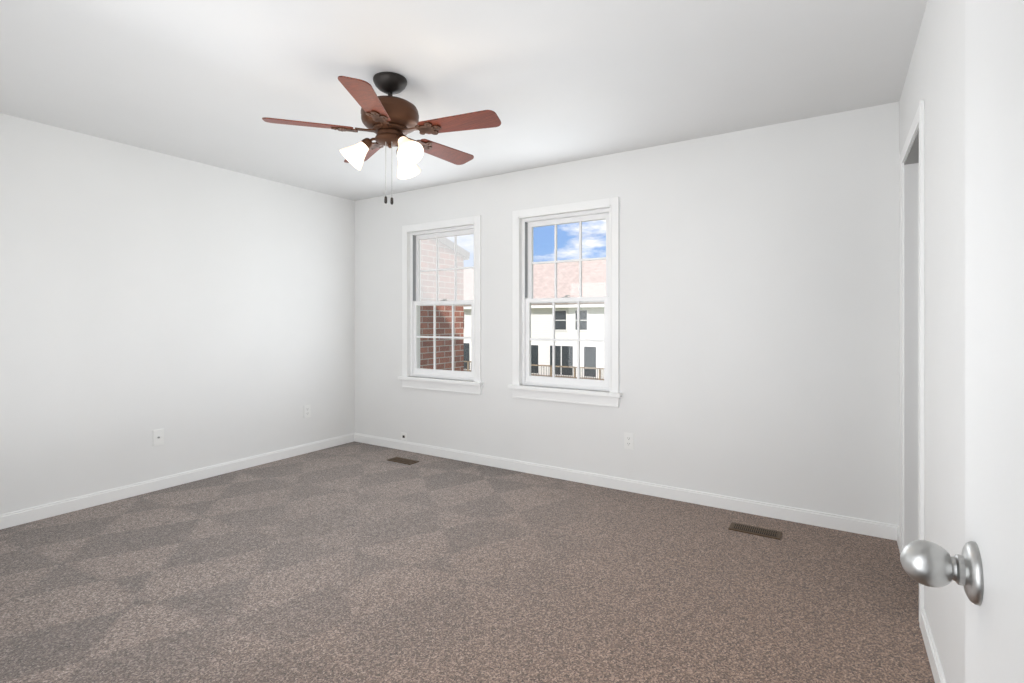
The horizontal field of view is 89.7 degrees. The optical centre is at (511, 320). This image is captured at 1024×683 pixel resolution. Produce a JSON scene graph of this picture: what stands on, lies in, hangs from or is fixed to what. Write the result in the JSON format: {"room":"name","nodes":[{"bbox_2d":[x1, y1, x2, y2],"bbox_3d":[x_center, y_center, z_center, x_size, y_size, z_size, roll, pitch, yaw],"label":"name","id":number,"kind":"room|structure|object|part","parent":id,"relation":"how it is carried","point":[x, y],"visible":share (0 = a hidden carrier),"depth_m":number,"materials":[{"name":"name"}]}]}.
{"room":"empty bedroom","nodes":[
{"label":"empty bedroom","id":0,"kind":"room"},
{"bbox_2d":[0,113,354,514],"bbox_3d":[-2.611,0.000,3.768,0.140,2.440,3.560,0,0,32],"label":"wall","id":1,"kind":"structure","parent":0,"point":[202,315],"depth_m":3.70,"materials":[{"name":"paint"}]},
{"bbox_2d":[153,428,163,445],"bbox_3d":[-2.550,0.840,3.718,0.015,0.115,0.070,0,0,32],"label":"outlet","id":2,"kind":"object","parent":1,"relation":"attached to","point":[158,436],"visible":1,"depth_m":3.72,"materials":[{"name":"white plastic"}]},
{"bbox_2d":[0,433,353,529],"bbox_3d":[-2.549,1.177,3.722,0.013,0.085,3.547,0,0,32],"label":"baseboard","id":3,"kind":"structure","parent":1,"relation":"attached to","point":[23,516],"depth_m":3.69,"materials":[{"name":"white paint"}]},
{"bbox_2d":[304,405,310,417],"bbox_3d":[-1.893,0.835,4.764,0.008,0.115,0.070,0,0,32],"label":"electrical outlet","id":4,"kind":"object","parent":1,"relation":"attached to","point":[307,410],"visible":1,"depth_m":4.76,"materials":[{"name":"white plastic"}]},
{"bbox_2d":[0,0,927,200],"bbox_3d":[-0.684,-1.280,1.781,5.520,0.120,5.140,0,0,32],"label":"ceiling","id":5,"kind":"structure","parent":0,"point":[215,82],"depth_m":2.52,"materials":[{"name":"paint"}]},
{"bbox_2d":[262,72,500,204],"bbox_3d":[-0.588,-0.900,2.622,1.130,0.639,1.107,0,0,32],"label":"fan","id":6,"kind":"object","parent":5,"relation":"hanging from","point":[390,120],"visible":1,"depth_m":2.52,"materials":[{"name":"brown wood"}]},
{"bbox_3d":[-0.983,-0.951,2.491,0.333,0.034,0.361,0,0,32],"label":"blade","id":7,"kind":"part","parent":6,"relation":"part of","materials":[{"name":"brown wood"}]},
{"bbox_3d":[-0.791,-0.828,2.562,0.136,0.148,0.136,0,0,32],"label":"lamp shade","id":8,"kind":"part","parent":6,"relation":"part of","materials":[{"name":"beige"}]},
{"bbox_3d":[-0.621,-0.951,2.218,0.290,0.034,0.390,0,0,32],"label":"blade","id":9,"kind":"part","parent":6,"relation":"part of","materials":[{"name":"brown wood"}]},
{"bbox_3d":[-0.831,-0.951,2.917,0.404,0.034,0.251,0,0,32],"label":"blade","id":10,"kind":"part","parent":6,"relation":"part of","materials":[{"name":"brown wood"}]},
{"bbox_3d":[-0.615,-0.990,2.601,0.287,0.233,0.287,0,0,32],"label":"motor","id":11,"kind":"part","parent":6,"relation":"part of","materials":[{"name":"brown metal"}]},
{"bbox_3d":[-0.513,-0.846,2.490,0.044,0.046,0.036,0,0,32],"label":"bulb","id":12,"kind":"part","parent":6,"relation":"part of","materials":[{"name":"white glass"}]},
{"bbox_3d":[-0.569,-0.828,2.767,0.132,0.148,0.146,0,0,32],"label":"lamp shade","id":13,"kind":"part","parent":6,"relation":"part of","materials":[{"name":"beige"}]},
{"bbox_3d":[-0.503,-0.828,2.471,0.146,0.148,0.132,0,0,32],"label":"lamp shade","id":14,"kind":"part","parent":6,"relation":"part of","materials":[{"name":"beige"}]},
{"bbox_3d":[-0.379,-0.951,2.901,0.149,0.034,0.412,0,0,32],"label":"blade","id":15,"kind":"part","parent":6,"relation":"part of","materials":[{"name":"brown wood"}]},
{"bbox_3d":[-0.253,-0.951,2.481,0.413,0.034,0.196,0,0,32],"label":"blade","id":16,"kind":"part","parent":6,"relation":"part of","materials":[{"name":"brown wood"}]},
{"bbox_2d":[0,441,934,682],"bbox_3d":[-0.684,1.280,1.781,5.520,0.120,5.140,0,0,32],"label":"floor","id":17,"kind":"structure","parent":0,"point":[355,562],"depth_m":2.36,"materials":[{"name":"carpet"}]},
{"bbox_2d":[387,457,418,464],"bbox_3d":[-0.950,1.215,4.487,0.270,0.010,0.114,0,0,32],"label":"floor vent","id":18,"kind":"object","parent":17,"relation":"in","point":[403,460],"visible":1,"depth_m":4.47,"materials":[{"name":"brown metal"}]},
{"bbox_2d":[728,522,781,539],"bbox_3d":[1.410,1.215,2.989,0.270,0.010,0.114,0,0,32],"label":"floor vent","id":19,"kind":"object","parent":17,"relation":"in","point":[754,530],"visible":1,"depth_m":2.98,"materials":[{"name":"brown metal"}]},
{"bbox_2d":[355,102,898,524],"bbox_3d":[0.314,0.000,4.108,4.720,2.440,0.140,0,0,32],"label":"wall","id":20,"kind":"structure","parent":0,"point":[759,314],"depth_m":3.38,"materials":[{"name":"paint"}]},
{"bbox_2d":[401,432,406,440],"bbox_3d":[-1.022,1.092,4.865,0.072,0.072,0.008,0,0,32],"label":"outlet","id":21,"kind":"object","parent":20,"relation":"attached to","point":[404,436],"visible":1,"depth_m":4.86,"materials":[{"name":"white plastic"}]},
{"bbox_2d":[398,215,482,394],"bbox_3d":[-0.632,-0.137,4.652,0.952,1.523,0.152,0,0,32],"label":"window","id":22,"kind":"structure","parent":20,"relation":"in","point":[459,386],"depth_m":4.68,"materials":[{"name":"white paint"}]},
{"bbox_2d":[410,225,473,380],"bbox_3d":[-0.592,-0.160,4.715,0.850,1.420,0.142,0,0,32],"label":"window frame","id":23,"kind":"object","parent":22,"relation":"attached to","point":[413,235],"visible":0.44,"depth_m":4.86,"materials":[{"name":"white wood"}]},
{"bbox_3d":[-0.619,0.145,4.673,0.720,0.693,0.030,0,0,32],"label":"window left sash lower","id":24,"kind":"part","parent":22,"relation":"part of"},
{"bbox_3d":[-0.619,0.148,4.673,0.652,0.600,0.004,0,0,32],"label":"glass","id":25,"kind":"part","parent":22,"relation":"part of","materials":[{"name":"clear glass"}]},
{"bbox_3d":[-0.600,-0.475,4.703,0.720,0.666,0.030,0,0,32],"label":"window left sash upper","id":26,"kind":"part","parent":22,"relation":"part of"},
{"bbox_3d":[-0.600,-0.472,4.703,0.652,0.600,0.004,0,0,32],"label":"glass","id":27,"kind":"part","parent":22,"relation":"part of","materials":[{"name":"clear glass"}]},
{"bbox_2d":[508,197,621,407],"bbox_3d":[0.407,-0.137,3.994,0.952,1.523,0.152,0,0,32],"label":"window","id":28,"kind":"structure","parent":20,"relation":"in","point":[582,396],"depth_m":3.98,"materials":[{"name":"white paint"}]},
{"bbox_2d":[522,208,609,390],"bbox_3d":[0.448,-0.160,4.058,0.850,1.420,0.142,0,0,32],"label":"window frame","id":29,"kind":"object","parent":28,"relation":"attached to","point":[525,221],"visible":0.4,"depth_m":4.14,"materials":[{"name":"white wood"}]},
{"bbox_3d":[0.421,0.145,4.016,0.720,0.693,0.030,0,0,32],"label":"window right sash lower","id":30,"kind":"part","parent":28,"relation":"part of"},
{"bbox_3d":[0.421,0.148,4.016,0.652,0.600,0.004,0,0,32],"label":"glass","id":31,"kind":"part","parent":28,"relation":"part of","materials":[{"name":"clear glass"}]},
{"bbox_3d":[0.440,-0.475,4.046,0.720,0.666,0.030,0,0,32],"label":"window right sash upper","id":32,"kind":"part","parent":28,"relation":"part of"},
{"bbox_3d":[0.440,-0.472,4.046,0.652,0.600,0.004,0,0,32],"label":"glass","id":33,"kind":"part","parent":28,"relation":"part of","materials":[{"name":"clear glass"}]},
{"bbox_2d":[354,433,898,540],"bbox_3d":[0.273,1.177,4.043,4.440,0.085,0.013,0,0,32],"label":"baseboard","id":34,"kind":"structure","parent":20,"relation":"attached to","point":[845,523],"depth_m":3.54,"materials":[{"name":"white paint"}]},
{"bbox_2d":[624,432,633,449],"bbox_3d":[0.837,0.860,3.690,0.070,0.115,0.008,0,0,32],"label":"electrical outlet","id":35,"kind":"object","parent":20,"relation":"attached to","point":[628,440],"visible":1,"depth_m":3.69,"materials":[{"name":"white plastic"}]},
{"bbox_2d":[899,0,964,682],"bbox_3d":[1.261,0.500,1.321,0.140,3.440,3.560,0,0,32],"label":"wall","id":36,"kind":"structure","parent":0,"point":[935,79],"depth_m":1.67,"materials":[{"name":"paint"}]},
{"bbox_2d":[900,100,923,626],"bbox_3d":[1.897,0.172,2.338,0.156,2.096,0.792,0,0,32],"label":"door frame","id":37,"kind":"structure","parent":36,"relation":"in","point":[911,347],"depth_m":2.62,"materials":[{"name":"white paint"}]},
{"bbox_2d":[897,526,946,682],"bbox_3d":[1.193,1.177,1.356,0.013,0.085,3.547,0,0,32],"label":"baseboard","id":38,"kind":"structure","parent":36,"relation":"attached to","point":[934,661],"depth_m":1.84,"materials":[{"name":"white paint"}]},
{"bbox_2d":[965,0,1023,682],"bbox_3d":[0.358,0.193,0.285,0.035,2.030,0.812,0,0,32],"label":"door","id":39,"kind":"structure","parent":36,"relation":"in","point":[994,303],"depth_m":0.51,"materials":[{"name":"white paint"}]},
{"bbox_2d":[900,540,983,605],"bbox_3d":[0.552,0.285,0.591,0.173,0.067,0.110,0,0,32],"label":"door knob","id":40,"kind":"object","parent":39,"relation":"attached to","point":[927,563],"depth_m":0.58,"materials":[{"name":"grey metal"}]},
{"label":"outside","id":41,"kind":"structure","parent":0,"visible":0},
{"bbox_3d":[21.164,4.270,59.959,140.000,0.300,115.960,0,0,32],"label":"ground","id":42,"kind":"structure","parent":41,"visible":0},
{"bbox_2d":[420,237,469,370],"bbox_3d":[-3.213,1.331,7.549,5.000,5.579,1.973,0,0,32],"label":"brick building","id":43,"kind":"structure","parent":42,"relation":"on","point":[446,328],"depth_m":6.63,"materials":[{"name":"red brick"}]},
{"bbox_2d":[464,260,605,379],"bbox_3d":[-1.165,-0.297,42.416,33.800,8.833,12.519,0,0,32],"label":"house","id":44,"kind":"structure","parent":42,"relation":"on","point":[565,333],"depth_m":35.86,"materials":[{"name":"white"}]}
]}

